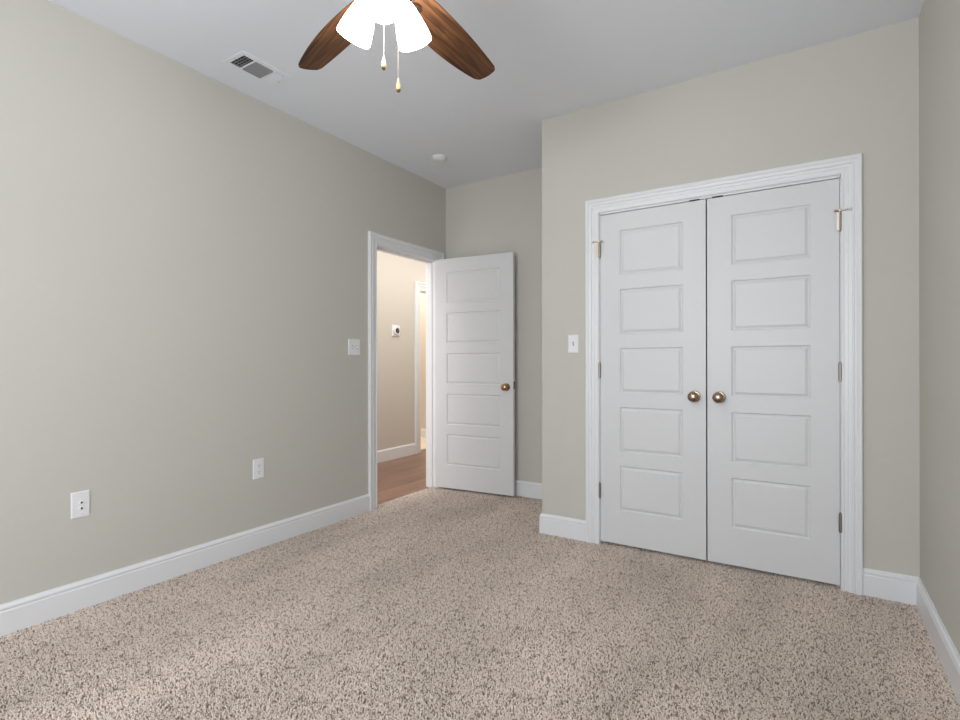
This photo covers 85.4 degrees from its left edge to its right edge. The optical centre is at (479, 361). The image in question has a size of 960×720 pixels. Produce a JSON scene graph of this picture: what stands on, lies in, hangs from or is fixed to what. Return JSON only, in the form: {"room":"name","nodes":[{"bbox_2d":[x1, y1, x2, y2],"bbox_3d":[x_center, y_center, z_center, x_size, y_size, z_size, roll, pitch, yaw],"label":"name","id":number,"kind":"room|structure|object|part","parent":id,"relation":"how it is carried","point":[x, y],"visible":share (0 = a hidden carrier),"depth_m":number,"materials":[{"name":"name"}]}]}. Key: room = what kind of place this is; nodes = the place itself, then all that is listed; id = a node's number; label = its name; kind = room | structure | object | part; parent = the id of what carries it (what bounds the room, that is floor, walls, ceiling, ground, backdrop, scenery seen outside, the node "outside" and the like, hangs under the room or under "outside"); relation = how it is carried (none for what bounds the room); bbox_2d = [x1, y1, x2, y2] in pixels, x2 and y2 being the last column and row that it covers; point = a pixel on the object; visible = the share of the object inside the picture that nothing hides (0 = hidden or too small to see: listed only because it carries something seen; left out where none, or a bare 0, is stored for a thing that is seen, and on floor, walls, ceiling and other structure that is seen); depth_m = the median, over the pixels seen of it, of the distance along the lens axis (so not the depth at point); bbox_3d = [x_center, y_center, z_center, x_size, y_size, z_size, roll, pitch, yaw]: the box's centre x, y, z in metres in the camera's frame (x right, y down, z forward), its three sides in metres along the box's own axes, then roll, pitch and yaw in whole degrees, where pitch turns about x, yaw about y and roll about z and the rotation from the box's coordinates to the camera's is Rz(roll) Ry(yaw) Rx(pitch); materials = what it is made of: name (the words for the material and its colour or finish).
{"room":"empty bedroom","nodes":[
{"label":"empty bedroom","id":0,"kind":"room"},
{"bbox_2d":[0,0,445,603],"bbox_3d":[-1.044,-0.158,3.787,0.115,2.890,8.715,0,0,32],"label":"wall","id":1,"kind":"structure","parent":0,"point":[184,254],"depth_m":2.71,"materials":[{"name":"beige paint"}]},
{"bbox_2d":[71,490,89,518],"bbox_3d":[-1.841,0.659,2.403,0.016,0.120,0.074,0,0,32],"label":"cable jack plate","id":2,"kind":"object","parent":1,"relation":"attached to","point":[80,501],"visible":1,"depth_m":2.40,"materials":[{"name":"white plastic"}]},
{"bbox_2d":[0,494,369,635],"bbox_3d":[-2.051,1.079,2.071,0.015,0.136,4.507,0,0,32],"label":"baseboard","id":3,"kind":"structure","parent":1,"relation":"attached to","point":[22,613],"depth_m":2.68,"materials":[{"name":"white paint"}]},
{"bbox_2d":[253,458,263,479],"bbox_3d":[-1.353,0.654,3.183,0.008,0.120,0.074,0,0,32],"label":"power outlet","id":4,"kind":"object","parent":1,"relation":"attached to","point":[258,464],"visible":1,"depth_m":3.18,"materials":[{"name":"white plastic"}]},
{"bbox_2d":[348,339,359,354],"bbox_3d":[-0.925,-0.109,3.851,0.020,0.118,0.118,0,0,32],"label":"light switch","id":5,"kind":"object","parent":1,"relation":"attached to","point":[353,344],"visible":1,"depth_m":3.85,"materials":[{"name":"white plastic"}]},
{"bbox_2d":[368,231,443,510],"bbox_3d":[-0.648,0.076,4.414,0.162,2.146,0.958,0,0,32],"label":"door frame","id":6,"kind":"structure","parent":1,"relation":"attached to","point":[374,239],"depth_m":4.23,"materials":[{"name":"white paint"}]},
{"bbox_2d":[377,251,425,450],"bbox_3d":[-1.173,-0.157,6.007,0.115,2.890,5.100,0,0,32],"label":"wall","id":7,"kind":"structure","parent":0,"point":[396,275],"depth_m":6.17,"materials":[{"name":"paint"}]},
{"bbox_2d":[377,443,414,462],"bbox_3d":[-1.116,1.078,5.973,0.015,0.136,5.100,0,0,32],"label":"baseboard","id":8,"kind":"structure","parent":7,"relation":"attached to","point":[383,455],"depth_m":6.15,"materials":[{"name":"white paint"}]},
{"bbox_2d":[392,325,399,335],"bbox_3d":[-0.985,-0.368,6.166,0.033,0.130,0.135,0,0,32],"label":"thermostat","id":9,"kind":"object","parent":7,"relation":"attached to","point":[395,328],"visible":1,"depth_m":6.14,"materials":[{"name":"white plastic"}]},
{"bbox_2d":[414,281,425,453],"bbox_3d":[-0.575,0.074,6.931,0.138,2.150,1.036,0,0,32],"label":"door frame","id":10,"kind":"structure","parent":7,"relation":"attached to","point":[419,287],"depth_m":6.49,"materials":[{"name":"white paint"}]},
{"bbox_2d":[420,293,425,428],"bbox_3d":[-1.608,-0.157,7.335,2.040,2.890,1.880,0,0,32],"label":"wall","id":11,"kind":"structure","parent":0,"point":[422,295],"depth_m":7.85,"materials":[{"name":"paint"}]},
{"bbox_2d":[421,429,425,437],"bbox_3d":[-1.119,1.078,8.012,1.940,0.136,0.015,0,0,32],"label":"baseboard","id":12,"kind":"structure","parent":11,"relation":"attached to","point":[423,431],"depth_m":7.83,"materials":[{"name":"white paint"}]},
{"bbox_2d":[435,252,514,495],"bbox_3d":[-0.059,0.103,4.509,0.779,2.029,0.158,0,0,27],"label":"door","id":13,"kind":"structure","parent":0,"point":[475,295],"depth_m":4.49,"materials":[{"name":"white paint"}]},
{"bbox_3d":[0.227,0.212,4.365,0.065,0.065,0.158,0,0,27],"label":"knob","id":14,"kind":"part","parent":13,"relation":"part of","materials":[{"name":"brown metal"}]},
{"bbox_2d":[48,0,923,188],"bbox_3d":[-0.994,-1.663,3.813,6.849,0.120,8.815,0,0,32],"label":"ceiling","id":15,"kind":"structure","parent":0,"point":[550,58],"depth_m":2.72,"materials":[{"name":"paint"}]},
{"bbox_2d":[222,51,291,86],"bbox_3d":[-1.217,-1.598,2.856,0.184,0.008,0.304,0,0,32],"label":"ceiling vent","id":16,"kind":"object","parent":15,"relation":"in","point":[242,61],"visible":1,"depth_m":2.84,"materials":[{"name":"metal"}]},
{"bbox_2d":[298,0,494,92],"bbox_3d":[-0.287,-1.253,1.775,1.272,0.702,1.217,0,0,32],"label":"ceiling fan","id":17,"kind":"object","parent":15,"relation":"hanging from","point":[419,23],"visible":1,"depth_m":1.90,"materials":[{"name":"brown wood"}]},
{"bbox_3d":[-0.565,-1.257,2.030,0.153,0.005,0.540,-17,10,-39],"label":"blade","id":18,"kind":"part","parent":17,"relation":"part of","materials":[{"name":"brown wood"}]},
{"bbox_3d":[-0.419,-1.151,1.769,0.134,0.151,0.117,0,0,32],"label":"lamp shade","id":19,"kind":"part","parent":17,"relation":"part of","materials":[{"name":"white glass"}]},
{"bbox_3d":[-0.300,-1.151,1.617,0.120,0.151,0.124,0,0,32],"label":"lamp shade","id":20,"kind":"part","parent":17,"relation":"part of","materials":[{"name":"white glass"}]},
{"bbox_3d":[-0.320,-1.090,1.729,0.003,0.148,0.002,0,0,32],"label":"pull chain","id":21,"kind":"part","parent":17,"relation":"part of","materials":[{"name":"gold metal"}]},
{"bbox_3d":[-0.274,-1.057,1.745,0.003,0.214,0.002,0,0,32],"label":"pull chain","id":22,"kind":"part","parent":17,"relation":"part of","materials":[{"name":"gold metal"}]},
{"bbox_3d":[-0.230,-1.151,1.793,0.116,0.150,0.127,0,0,32],"label":"lamp shade","id":23,"kind":"part","parent":17,"relation":"part of","materials":[{"name":"white glass"}]},
{"bbox_3d":[-0.107,-1.258,2.059,0.153,0.004,0.540,-15,-8,31],"label":"blade","id":24,"kind":"part","parent":17,"relation":"part of","materials":[{"name":"brown wood"}]},
{"bbox_2d":[431,154,446,161],"bbox_3d":[-0.319,-1.591,4.087,0.124,0.026,0.124,0,0,32],"label":"smoke detector","id":25,"kind":"object","parent":15,"relation":"attached to","point":[438,157],"visible":1,"depth_m":4.06,"materials":[{"name":"white plastic"}]},
{"bbox_2d":[127,437,904,719],"bbox_3d":[-1.016,1.212,3.770,6.849,0.150,8.715,0,0,32],"label":"floor","id":26,"kind":"structure","parent":0,"point":[399,477],"depth_m":5.15,"materials":[{"name":"brown wood"}]},
{"bbox_2d":[0,487,959,719],"bbox_3d":[-0.426,1.140,1.573,3.425,0.018,5.629,0,0,32],"label":"carpet","id":27,"kind":"object","parent":26,"relation":"on","point":[465,563],"visible":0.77,"depth_m":2.12,"materials":[{"name":"beige carpet"}]},
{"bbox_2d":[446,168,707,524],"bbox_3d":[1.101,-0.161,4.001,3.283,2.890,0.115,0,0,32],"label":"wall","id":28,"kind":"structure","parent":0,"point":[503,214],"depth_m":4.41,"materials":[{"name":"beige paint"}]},
{"bbox_2d":[515,480,541,499],"bbox_3d":[0.251,1.076,4.463,1.348,0.136,0.015,0,0,32],"label":"baseboard","id":29,"kind":"structure","parent":28,"relation":"attached to","point":[522,488],"depth_m":4.36,"materials":[{"name":"white paint"}]},
{"bbox_2d":[542,17,919,576],"bbox_3d":[1.435,-0.162,3.269,1.936,2.890,0.765,0,0,32],"label":"wall","id":30,"kind":"structure","parent":0,"point":[857,93],"depth_m":2.70,"materials":[{"name":"beige paint"}]},
{"bbox_2d":[539,513,585,541],"bbox_3d":[0.736,1.075,3.695,0.324,0.136,0.765,0,0,32],"label":"baseboard","id":31,"kind":"structure","parent":30,"relation":"attached to","point":[554,525],"depth_m":3.37,"materials":[{"name":"white paint"}]},
{"bbox_2d":[568,335,578,352],"bbox_3d":[0.595,-0.115,3.336,0.070,0.116,0.020,0,0,32],"label":"light switch","id":32,"kind":"object","parent":30,"relation":"attached to","point":[573,340],"visible":1,"depth_m":3.34,"materials":[{"name":"white plastic"}]},
{"bbox_2d":[591,199,706,559],"bbox_3d":[0.981,0.102,3.087,0.660,2.028,0.101,0,0,32],"label":"door","id":33,"kind":"structure","parent":30,"relation":"in","point":[652,366],"depth_m":3.07,"materials":[{"name":"white paint"}]},
{"bbox_3d":[0.735,-0.703,3.241,0.067,0.103,0.030,0,0,32],"label":"stop arm","id":34,"kind":"part","parent":33,"relation":"part of","materials":[{"name":"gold metal"}]},
{"bbox_3d":[1.200,0.197,2.928,0.065,0.065,0.066,0,0,32],"label":"knob","id":35,"kind":"part","parent":33,"relation":"part of","materials":[{"name":"brown metal"}]},
{"bbox_2d":[585,153,862,595],"bbox_3d":[1.295,0.066,2.959,1.412,2.159,0.138,0,0,32],"label":"door frame","id":36,"kind":"structure","parent":30,"relation":"attached to","point":[849,167],"depth_m":2.59,"materials":[{"name":"white paint"}]},
{"bbox_2d":[707,179,851,584],"bbox_3d":[1.545,0.101,2.730,0.660,2.028,0.101,0,0,32],"label":"door","id":37,"kind":"structure","parent":30,"relation":"in","point":[774,366],"depth_m":2.74,"materials":[{"name":"white paint"}]},
{"bbox_3d":[1.310,0.197,2.859,0.065,0.065,0.066,0,0,32],"label":"knob","id":38,"kind":"part","parent":37,"relation":"part of","materials":[{"name":"brown metal"}]},
{"bbox_3d":[1.788,-0.704,2.575,0.067,0.103,0.030,0,0,32],"label":"stop arm","id":39,"kind":"part","parent":37,"relation":"part of","materials":[{"name":"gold metal"}]},
{"bbox_2d":[863,568,917,604],"bbox_3d":[1.956,1.073,2.479,0.216,0.136,0.015,0,0,32],"label":"baseboard","id":40,"kind":"structure","parent":30,"relation":"attached to","point":[885,585],"depth_m":2.48,"materials":[{"name":"white paint"}]},
{"bbox_2d":[919,0,959,654],"bbox_3d":[1.033,-0.161,0.715,0.115,2.890,5.743,0,0,32],"label":"wall","id":41,"kind":"structure","parent":0,"point":[939,20],"depth_m":2.04,"materials":[{"name":"beige paint"}]},
{"bbox_2d":[916,577,959,704],"bbox_3d":[0.776,1.075,0.426,0.015,0.136,4.747,0,0,32],"label":"baseboard","id":42,"kind":"structure","parent":41,"relation":"attached to","point":[945,648],"depth_m":1.99,"materials":[{"name":"white paint"}]}
]}

